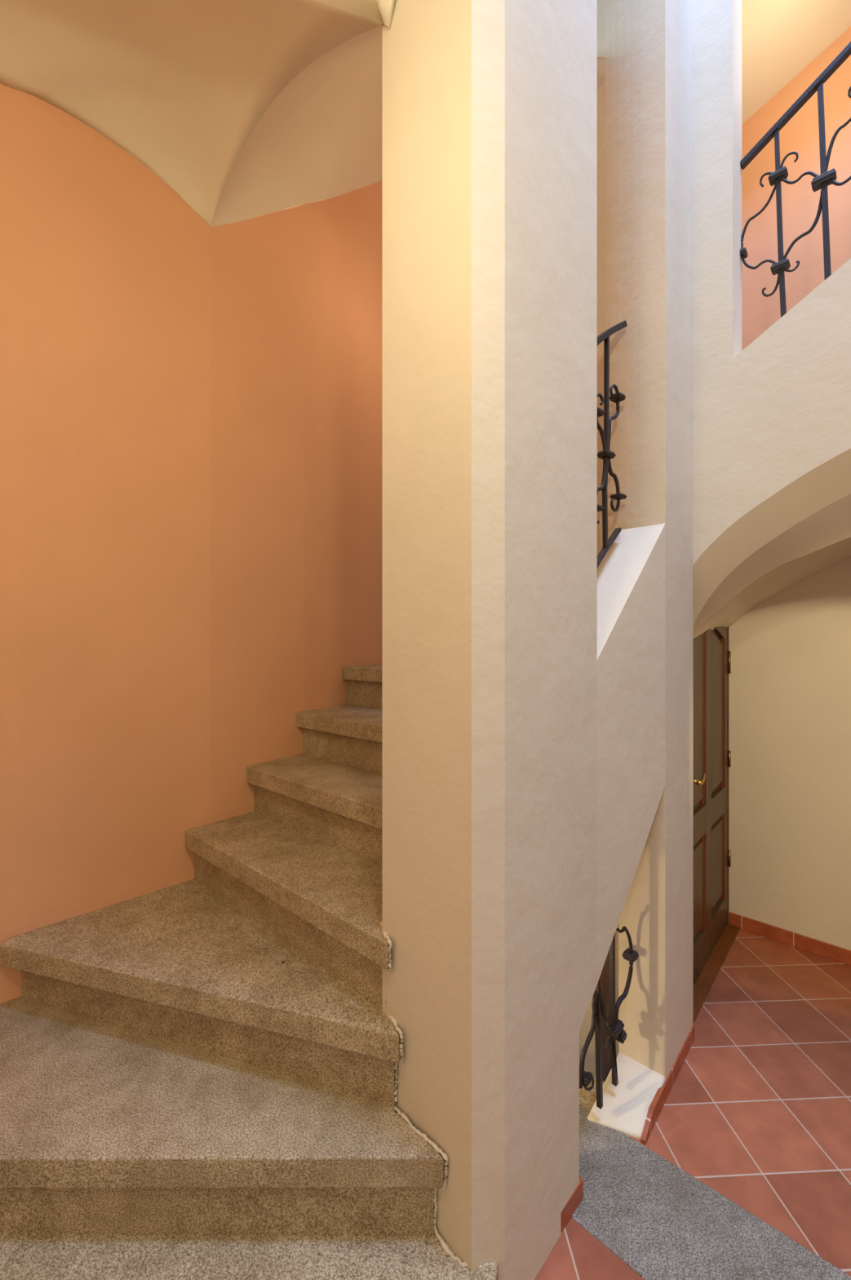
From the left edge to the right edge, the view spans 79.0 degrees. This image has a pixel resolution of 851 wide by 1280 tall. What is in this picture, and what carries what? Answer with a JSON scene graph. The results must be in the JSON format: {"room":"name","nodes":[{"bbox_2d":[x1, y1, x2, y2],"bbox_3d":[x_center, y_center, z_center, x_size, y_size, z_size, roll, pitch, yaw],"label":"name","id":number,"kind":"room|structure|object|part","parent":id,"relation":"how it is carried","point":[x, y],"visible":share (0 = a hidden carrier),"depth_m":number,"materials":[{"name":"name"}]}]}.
{"room":"stairwell","nodes":[
{"label":"stairwell","id":0,"kind":"room"},
{"bbox_2d":[0,83,382,1003],"bbox_3d":[-1.060,-0.660,2.807,0.418,5.920,4.074,0,0,39],"label":"wall","id":1,"kind":"structure","parent":0,"point":[191,409],"depth_m":2.32,"materials":[{"name":"orange paint"}]},
{"bbox_2d":[0,0,608,226],"bbox_3d":[-0.715,-2.745,1.940,4.829,1.850,2.353,0,0,-43],"label":"ceiling","id":2,"kind":"structure","parent":0,"point":[181,86],"depth_m":2.06,"materials":[{"name":"paint"}]},
{"bbox_2d":[376,0,395,29],"bbox_3d":[-0.106,-2.092,1.278,0.313,0.537,0.557,0,0,0],"label":"ceiling","id":3,"kind":"structure","parent":0,"point":[385,6],"depth_m":1.52,"materials":[{"name":"beige paint"}]},
{"bbox_2d":[382,0,693,1279],"bbox_3d":[0.591,-0.990,2.019,0.548,5.620,1.682,0,0,40],"label":"wall","id":4,"kind":"structure","parent":0,"point":[537,188],"depth_m":1.51,"materials":[{"name":"beige paint"}]},
{"bbox_2d":[379,921,392,1004],"bbox_3d":[-0.120,1.002,1.567,0.022,0.240,0.124,0,0,-16],"label":"trim","id":5,"kind":"structure","parent":4,"relation":"attached to","point":[388,940],"depth_m":1.52,"materials":[{"name":"beige paint"}]},
{"bbox_2d":[387,1015,404,1104],"bbox_3d":[-0.089,1.242,1.518,0.018,0.241,0.102,0,0,-27],"label":"trim","id":6,"kind":"structure","parent":4,"relation":"attached to","point":[397,1028],"depth_m":1.51,"materials":[{"name":"beige paint"}]},
{"bbox_2d":[394,1106,493,1268],"bbox_3d":[0.029,1.492,1.404,0.324,0.257,0.059,0,0,33],"label":"trim","id":7,"kind":"structure","parent":4,"relation":"attached to","point":[403,1116],"depth_m":1.39,"materials":[{"name":"beige paint"}]},
{"bbox_2d":[560,1176,583,1233],"bbox_3d":[0.364,1.767,1.527,0.391,0.066,0.016,0,0,-45],"label":"baseboard","id":8,"kind":"structure","parent":4,"relation":"attached to","point":[577,1197],"depth_m":1.61,"materials":[{"name":"tile"}]},
{"bbox_2d":[597,320,627,568],"bbox_3d":[0.681,-0.722,2.011,0.338,1.155,0.051,0,0,-37],"label":"iron railing","id":9,"kind":"object","parent":4,"relation":"on","point":[606,455],"visible":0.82,"depth_m":2.03,"materials":[{"name":"black metal"}]},
{"bbox_3d":[0.668,-0.299,2.000,0.295,0.308,0.024,0,0,-38],"label":"rail","id":10,"kind":"part","parent":9,"relation":"part of","materials":[{"name":"metal"}]},
{"bbox_3d":[0.681,-1.159,2.010,0.338,0.280,0.032,0,0,-38],"label":"handrail","id":11,"kind":"part","parent":9,"relation":"part of","materials":[{"name":"metal"}]},
{"bbox_2d":[587,1053,665,1139],"bbox_3d":[0.777,1.784,1.984,0.185,0.133,0.310,0,0,43],"label":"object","id":12,"kind":"structure","parent":4,"relation":"attached to","point":[626,1105],"depth_m":1.98,"materials":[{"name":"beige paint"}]},
{"bbox_2d":[579,926,639,1109],"bbox_3d":[0.691,1.199,1.953,0.412,1.060,0.048,0,0,-42],"label":"iron railing","id":13,"kind":"object","parent":12,"relation":"on","point":[615,1026],"visible":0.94,"depth_m":1.96,"materials":[{"name":"black metal"}]},
{"bbox_2d":[640,1024,694,1145],"bbox_3d":[0.992,1.767,2.086,0.016,0.066,0.649,0,0,41],"label":"baseboard","id":14,"kind":"structure","parent":4,"relation":"attached to","point":[657,1104],"depth_m":2.00,"materials":[{"name":"tile"}]},
{"bbox_2d":[579,1070,604,1110],"bbox_3d":[0.403,2.040,2.042,0.420,0.420,0.600,0,0,42],"label":"stair step","id":15,"kind":"structure","parent":0,"point":[587,1099],"depth_m":2.07,"materials":[{"name":"grey stone"}]},
{"bbox_2d":[579,923,618,1076],"bbox_3d":[0.503,1.550,3.212,1.843,2.500,0.100,0,0,44],"label":"wall","id":16,"kind":"structure","parent":0,"point":[590,1059],"depth_m":2.77,"materials":[{"name":"beige paint"}]},
{"bbox_2d":[600,951,612,1081],"bbox_3d":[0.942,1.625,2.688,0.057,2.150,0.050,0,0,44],"label":"door","id":17,"kind":"structure","parent":16,"relation":"in","point":[606,1054],"depth_m":2.66,"materials":[{"name":"brown wood"}]},
{"bbox_3d":[0.928,1.625,2.702,0.015,2.150,0.050,0,0,42],"label":"frame","id":18,"kind":"part","parent":17,"relation":"part of","materials":[{"name":"brown wood"}]},
{"bbox_3d":[0.936,1.625,2.693,0.009,2.150,0.050,0,0,42],"label":"frame","id":19,"kind":"part","parent":17,"relation":"part of","materials":[{"name":"brown wood"}]},
{"bbox_2d":[534,924,850,1279],"bbox_3d":[1.442,1.830,0.397,5.223,0.060,4.438,0,0,-39],"label":"floor","id":20,"kind":"structure","parent":0,"point":[757,1110],"depth_m":1.99,"materials":[{"name":"tile"}]},
{"bbox_2d":[0,1231,498,1279],"bbox_3d":[-1.128,1.706,0.830,2.645,0.187,1.260,0,0,0],"label":"stair step","id":21,"kind":"structure","parent":20,"relation":"on","point":[23,1256],"depth_m":1.34,"materials":[{"name":"grey stone"}]},
{"bbox_2d":[0,995,444,1235],"bbox_3d":[-1.035,1.492,1.701,2.166,0.241,0.676,0,0,0],"label":"stair step","id":22,"kind":"structure","parent":21,"relation":"on","point":[106,1127],"depth_m":1.41,"materials":[{"name":"grey stone"}]},
{"bbox_2d":[0,879,399,1106],"bbox_3d":[-0.733,1.250,2.029,1.572,0.243,0.696,0,0,16],"label":"stair step","id":23,"kind":"structure","parent":22,"relation":"on","point":[180,963],"depth_m":1.77,"materials":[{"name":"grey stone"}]},
{"bbox_2d":[185,810,388,1008],"bbox_3d":[-0.486,1.010,2.121,1.375,0.241,0.420,0,0,42],"label":"stair step","id":24,"kind":"structure","parent":23,"relation":"on","point":[320,897],"depth_m":1.95,"materials":[{"name":"grey stone"}]},
{"bbox_2d":[245,753,382,864],"bbox_3d":[-0.288,0.769,2.370,1.385,0.241,0.432,0,0,41],"label":"stair step","id":25,"kind":"structure","parent":24,"relation":"on","point":[339,804],"depth_m":2.34,"materials":[{"name":"grey stone"}]},
{"bbox_2d":[297,704,382,773],"bbox_3d":[-0.080,0.527,2.653,1.462,0.241,0.485,0,0,42],"label":"stair step","id":26,"kind":"structure","parent":25,"relation":"on","point":[351,735],"depth_m":2.71,"materials":[{"name":"grey stone"}]},
{"bbox_2d":[342,663,382,708],"bbox_3d":[0.282,0.286,3.116,1.553,0.241,1.098,0,0,33],"label":"stair step","id":27,"kind":"structure","parent":26,"relation":"on","point":[364,682],"depth_m":3.15,"materials":[{"name":"grey stone"}]},
{"bbox_2d":[571,1105,850,1279],"bbox_3d":[1.501,1.843,0.871,3.175,0.094,0.479,0,0,42],"label":"stone threshold","id":28,"kind":"object","parent":20,"relation":"on","point":[660,1220],"depth_m":1.58,"materials":[{"name":"grey stone"}]},
{"bbox_2d":[693,0,850,564],"bbox_3d":[1.863,-2.063,1.829,1.666,3.474,0.185,0,0,44],"label":"wall","id":29,"kind":"structure","parent":0,"point":[766,414],"depth_m":2.23,"materials":[{"name":"beige paint"}]},
{"bbox_2d":[693,493,850,637],"bbox_3d":[1.920,-0.339,1.965,1.755,0.683,0.220,0,0,44],"label":"arch","id":30,"kind":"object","parent":29,"relation":"attached to","point":[831,525],"depth_m":2.27,"materials":[{"name":"beige paint"}]},
{"bbox_2d":[693,448,850,626],"bbox_3d":[1.829,-0.423,1.816,1.698,0.790,0.120,0,0,44],"label":"arch","id":31,"kind":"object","parent":29,"relation":"attached to","point":[830,482],"depth_m":2.18,"materials":[{"name":"beige paint"}]},
{"bbox_2d":[740,41,850,317],"bbox_3d":[1.614,-1.911,2.166,0.516,1.107,0.054,0,0,44],"label":"iron railing","id":32,"kind":"object","parent":29,"relation":"attached to","point":[822,181],"visible":0.98,"depth_m":2.19,"materials":[{"name":"black metal"}]},
{"bbox_3d":[1.615,-2.302,2.166,0.516,0.325,0.032,0,0,44],"label":"handrail","id":33,"kind":"part","parent":32,"relation":"part of","materials":[{"name":"metal"}]},
{"bbox_2d":[693,537,850,639],"bbox_3d":[2.235,-0.314,2.395,1.861,0.633,0.838,0,0,44],"label":"ceiling","id":34,"kind":"structure","parent":0,"point":[783,577],"depth_m":2.87,"materials":[{"name":"beige paint"}]},
{"bbox_2d":[728,26,850,950],"bbox_3d":[2.113,-1.490,3.171,4.803,6.620,0.120,0,0,43],"label":"wall","id":35,"kind":"structure","parent":0,"point":[790,677],"depth_m":3.03,"materials":[{"name":"beige paint"}]},
{"bbox_2d":[729,911,850,965],"bbox_3d":[2.833,1.760,2.401,2.500,0.080,0.012,0,0,43],"label":"baseboard","id":36,"kind":"structure","parent":35,"relation":"attached to","point":[830,951],"depth_m":3.03,"materials":[{"name":"tile"}]},
{"bbox_2d":[742,0,850,124],"bbox_3d":[2.264,-3.599,2.293,3.020,1.229,0.950,0,0,43],"label":"ceiling","id":37,"kind":"structure","parent":0,"point":[780,38],"depth_m":2.86,"materials":[{"name":"paint"}]},
{"bbox_3d":[1.507,0.350,2.864,0.836,2.900,0.924,0,0,0],"label":"wall","id":38,"kind":"structure","parent":0,"visible":0},
{"bbox_2d":[693,626,740,1024],"bbox_3d":[1.538,0.785,2.811,0.108,2.030,1.246,0,0,41],"label":"door","id":39,"kind":"structure","parent":38,"relation":"in","point":[712,656],"depth_m":2.92,"materials":[{"name":"brown wood"}]},
{"bbox_3d":[1.431,0.416,2.748,0.022,0.998,0.340,0,0,42],"label":"panel","id":40,"kind":"part","parent":39,"relation":"part of","materials":[{"name":"brown wood"}]},
{"bbox_3d":[1.431,1.340,2.748,0.022,0.540,0.340,0,0,42],"label":"panel","id":41,"kind":"part","parent":39,"relation":"part of","materials":[{"name":"brown wood"}]},
{"bbox_3d":[1.368,0.703,2.596,0.070,0.052,0.142,0,0,42],"label":"handle","id":42,"kind":"part","parent":39,"relation":"part of","materials":[{"name":"gold metal"}]},
{"bbox_3d":[1.432,0.416,2.747,0.022,0.998,0.340,0,0,42],"label":"panel moulding","id":43,"kind":"part","parent":39,"relation":"part of","materials":[{"name":"brown wood"}]},
{"bbox_3d":[1.432,1.340,2.747,0.022,0.540,0.340,0,0,42],"label":"panel moulding","id":44,"kind":"part","parent":39,"relation":"part of","materials":[{"name":"brown wood"}]},
{"bbox_3d":[1.736,0.416,3.092,0.022,0.998,0.340,0,0,42],"label":"panel","id":45,"kind":"part","parent":39,"relation":"part of","materials":[{"name":"brown wood"}]},
{"bbox_3d":[1.736,1.340,3.092,0.022,0.540,0.340,0,0,42],"label":"panel","id":46,"kind":"part","parent":39,"relation":"part of","materials":[{"name":"brown wood"}]},
{"bbox_3d":[1.737,0.416,3.091,0.022,0.998,0.340,0,0,42],"label":"panel moulding","id":47,"kind":"part","parent":39,"relation":"part of","materials":[{"name":"brown wood"}]},
{"bbox_3d":[1.737,1.340,3.091,0.022,0.540,0.340,0,0,42],"label":"panel moulding","id":48,"kind":"part","parent":39,"relation":"part of","materials":[{"name":"brown wood"}]},
{"bbox_3d":[1.912,0.851,3.289,0.044,1.898,0.033,0,0,42],"label":"frame","id":49,"kind":"part","parent":39,"relation":"part of","materials":[{"name":"brown wood"}]}
]}

